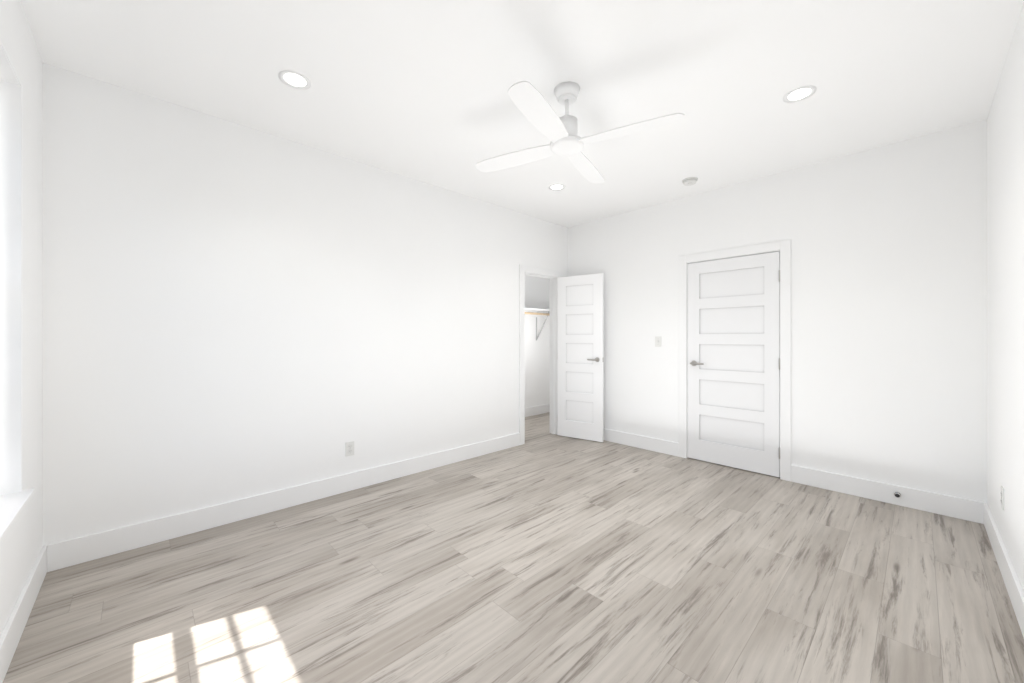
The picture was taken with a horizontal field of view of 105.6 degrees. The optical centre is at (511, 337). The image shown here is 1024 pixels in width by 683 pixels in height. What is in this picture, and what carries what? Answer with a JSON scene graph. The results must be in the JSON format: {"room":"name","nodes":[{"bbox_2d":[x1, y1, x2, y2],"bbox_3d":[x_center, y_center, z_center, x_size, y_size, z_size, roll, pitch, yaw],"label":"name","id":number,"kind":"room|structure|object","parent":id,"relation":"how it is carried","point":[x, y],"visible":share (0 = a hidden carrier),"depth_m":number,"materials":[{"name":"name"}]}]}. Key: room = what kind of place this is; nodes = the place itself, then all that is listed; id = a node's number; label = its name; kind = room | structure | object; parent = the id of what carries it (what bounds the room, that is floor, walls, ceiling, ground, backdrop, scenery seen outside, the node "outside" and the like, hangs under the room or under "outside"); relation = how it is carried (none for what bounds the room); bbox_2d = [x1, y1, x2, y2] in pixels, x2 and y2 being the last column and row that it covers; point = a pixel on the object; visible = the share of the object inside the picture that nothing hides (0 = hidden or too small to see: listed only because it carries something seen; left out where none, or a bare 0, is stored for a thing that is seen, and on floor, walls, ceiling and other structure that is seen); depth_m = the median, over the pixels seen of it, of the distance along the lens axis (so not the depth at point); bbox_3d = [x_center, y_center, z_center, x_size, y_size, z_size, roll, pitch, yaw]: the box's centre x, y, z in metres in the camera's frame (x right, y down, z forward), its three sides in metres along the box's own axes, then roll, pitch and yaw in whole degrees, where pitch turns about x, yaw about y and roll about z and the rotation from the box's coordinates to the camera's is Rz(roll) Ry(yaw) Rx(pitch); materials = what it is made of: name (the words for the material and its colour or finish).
{"room":"empty bedroom","nodes":[
{"label":"empty bedroom","id":0,"kind":"room"},
{"bbox_2d":[0,0,42,635],"bbox_3d":[-1.337,-0.110,0.748,0.140,2.740,3.810,0,0,-44],"label":"wall","id":1,"kind":"structure","parent":0,"point":[21,265],"depth_m":1.71,"materials":[{"name":"paint"}]},
{"bbox_2d":[0,488,34,551],"bbox_3d":[-1.471,0.727,0.950,0.125,0.097,2.118,0,0,-44],"label":"window sill","id":2,"kind":"structure","parent":1,"relation":"attached to","point":[13,508],"depth_m":1.55,"materials":[{"name":"paint"}]},
{"bbox_2d":[0,544,51,682],"bbox_3d":[-1.287,1.188,0.810,0.018,0.145,3.510,0,0,-44],"label":"baseboard","id":3,"kind":"structure","parent":1,"relation":"attached to","point":[10,637],"depth_m":1.67,"materials":[{"name":"paint"}]},
{"bbox_2d":[43,63,567,545],"bbox_3d":[-0.494,-0.110,4.106,5.720,2.740,0.120,0,0,-44],"label":"wall","id":4,"kind":"structure","parent":0,"point":[233,311],"depth_m":2.70,"materials":[{"name":"paint"}]},
{"bbox_2d":[52,433,519,570],"bbox_3d":[-1.213,1.188,3.325,3.601,0.145,0.016,0,0,-44],"label":"baseboard","id":5,"kind":"structure","parent":4,"relation":"attached to","point":[88,548],"depth_m":2.70,"materials":[{"name":"paint"}]},
{"bbox_2d":[345,441,353,456],"bbox_3d":[-1.339,0.915,3.210,0.070,0.115,0.008,0,0,-44],"label":"electrical outlet","id":6,"kind":"object","parent":4,"relation":"attached to","point":[349,448],"visible":1,"depth_m":3.21,"materials":[{"name":"white plastic"}]},
{"bbox_2d":[519,264,561,444],"bbox_3d":[0.325,0.197,4.888,0.782,2.127,0.154,0,0,-44],"label":"door frame","id":7,"kind":"structure","parent":4,"relation":"attached to","point":[553,276],"depth_m":4.96,"materials":[{"name":"paint"}]},
{"bbox_2d":[557,273,603,441],"bbox_3d":[0.842,0.237,4.853,0.619,2.030,0.150,0,0,34],"label":"closet door","id":8,"kind":"structure","parent":4,"relation":"in","point":[580,358],"depth_m":4.83,"materials":[{"name":"paint"}]},
{"bbox_2d":[3,412,1023,682],"bbox_3d":[0.354,1.300,3.118,5.860,0.080,4.900,0,0,-44],"label":"floor","id":9,"kind":"structure","parent":0,"point":[541,554],"depth_m":1.95,"materials":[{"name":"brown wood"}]},
{"bbox_2d":[21,0,1023,227],"bbox_3d":[0.354,-1.530,3.118,5.860,0.100,4.900,0,0,-44],"label":"ceiling","id":10,"kind":"structure","parent":0,"point":[416,89],"depth_m":2.18,"materials":[{"name":"paint"}]},
{"bbox_2d":[278,70,310,89],"bbox_3d":[-1.244,-1.478,2.228,0.164,0.004,0.164,0,0,-44],"label":"recessed light","id":11,"kind":"object","parent":10,"relation":"in","point":[294,79],"visible":1,"depth_m":2.22,"materials":[{"name":"paint"}]},
{"bbox_2d":[549,184,564,190],"bbox_3d":[0.440,-1.478,3.809,0.164,0.004,0.164,0,0,-44],"label":"recessed light","id":12,"kind":"object","parent":10,"relation":"in","point":[555,187],"visible":1,"depth_m":3.81,"materials":[{"name":"paint"}]},
{"bbox_2d":[476,81,684,183],"bbox_3d":[0.329,-1.295,2.320,0.952,0.369,0.952,0,0,-16],"label":"fan","id":13,"kind":"object","parent":10,"relation":"hanging from","point":[532,104],"visible":1,"depth_m":2.25,"materials":[{"name":"white plastic"}]},
{"bbox_2d":[682,177,697,185],"bbox_3d":[1.667,-1.462,3.640,0.136,0.037,0.136,0,0,-44],"label":"smoke detector","id":14,"kind":"object","parent":10,"relation":"attached to","point":[689,181],"visible":1,"depth_m":3.61,"materials":[{"name":"white plastic"}]},
{"bbox_2d":[783,85,816,102],"bbox_3d":[1.744,-1.478,2.358,0.164,0.004,0.164,0,0,-44],"label":"recessed light","id":15,"kind":"object","parent":10,"relation":"in","point":[798,94],"visible":1,"depth_m":2.35,"materials":[{"name":"paint"}]},
{"bbox_2d":[525,275,549,407],"bbox_3d":[-0.162,-0.110,5.931,2.720,2.740,0.120,0,0,-44],"label":"wall","id":16,"kind":"structure","parent":0,"point":[537,360],"depth_m":6.39,"materials":[{"name":"paint"}]},
{"bbox_2d":[525,308,549,339],"bbox_3d":[-0.011,-0.204,5.772,2.480,0.489,0.322,0,0,-44],"label":"closet shelf","id":17,"kind":"object","parent":16,"relation":"attached to","point":[536,313],"visible":0.23,"depth_m":6.21,"materials":[{"name":"paint"}]},
{"bbox_2d":[525,404,549,416],"bbox_3d":[-0.115,1.188,5.882,2.480,0.145,0.016,0,0,-44],"label":"baseboard","id":18,"kind":"structure","parent":16,"relation":"attached to","point":[541,409],"depth_m":6.38,"materials":[{"name":"paint"}]},
{"bbox_2d":[568,119,986,502],"bbox_3d":[2.066,-0.110,3.917,0.120,2.740,3.690,0,0,-44],"label":"wall","id":19,"kind":"structure","parent":0,"point":[889,314],"depth_m":3.11,"materials":[{"name":"paint"}]},
{"bbox_2d":[604,428,678,456],"bbox_3d":[1.258,1.188,4.664,0.016,0.145,1.493,0,0,-44],"label":"baseboard","id":20,"kind":"structure","parent":19,"relation":"attached to","point":[643,442],"depth_m":4.42,"materials":[{"name":"paint"}]},
{"bbox_2d":[655,336,660,346],"bbox_3d":[1.612,0.040,4.293,0.016,0.115,0.070,0,0,-44],"label":"light switch","id":21,"kind":"object","parent":19,"relation":"attached to","point":[657,341],"visible":1,"depth_m":4.29,"materials":[{"name":"white plastic"}]},
{"bbox_2d":[688,251,779,476],"bbox_3d":[2.138,0.237,3.789,0.150,2.030,0.823,0,0,-44],"label":"door","id":22,"kind":"structure","parent":19,"relation":"in","point":[734,362],"depth_m":3.75,"materials":[{"name":"paint"}]},
{"bbox_2d":[679,239,790,481],"bbox_3d":[2.156,0.197,3.811,0.137,2.127,0.982,0,0,-44],"label":"door frame","id":23,"kind":"structure","parent":19,"relation":"attached to","point":[783,247],"depth_m":3.48,"materials":[{"name":"paint"}]},
{"bbox_2d":[791,465,979,522],"bbox_3d":[2.816,1.188,3.033,0.018,0.145,1.055,0,0,-44],"label":"baseboard","id":24,"kind":"structure","parent":19,"relation":"attached to","point":[951,506],"depth_m":2.96,"materials":[{"name":"paint"}]},
{"bbox_2d":[987,3,1023,590],"bbox_3d":[1.622,-0.110,1.024,4.520,2.740,0.120,0,0,-44],"label":"wall","id":25,"kind":"structure","parent":0,"point":[1005,294],"depth_m":2.03,"materials":[{"name":"paint"}]},
{"bbox_2d":[980,502,1023,637],"bbox_3d":[1.575,1.188,1.073,4.520,0.145,0.016,0,0,-44],"label":"baseboard","id":26,"kind":"structure","parent":25,"relation":"attached to","point":[1015,591],"depth_m":1.99,"materials":[{"name":"paint"}]},
{"bbox_2d":[1001,486,1003,509],"bbox_3d":[2.684,0.875,2.127,0.070,0.115,0.008,0,0,-44],"label":"electrical outlet","id":27,"kind":"object","parent":25,"relation":"attached to","point":[1002,497],"visible":1,"depth_m":2.11,"materials":[{"name":"white plastic"}]}
]}

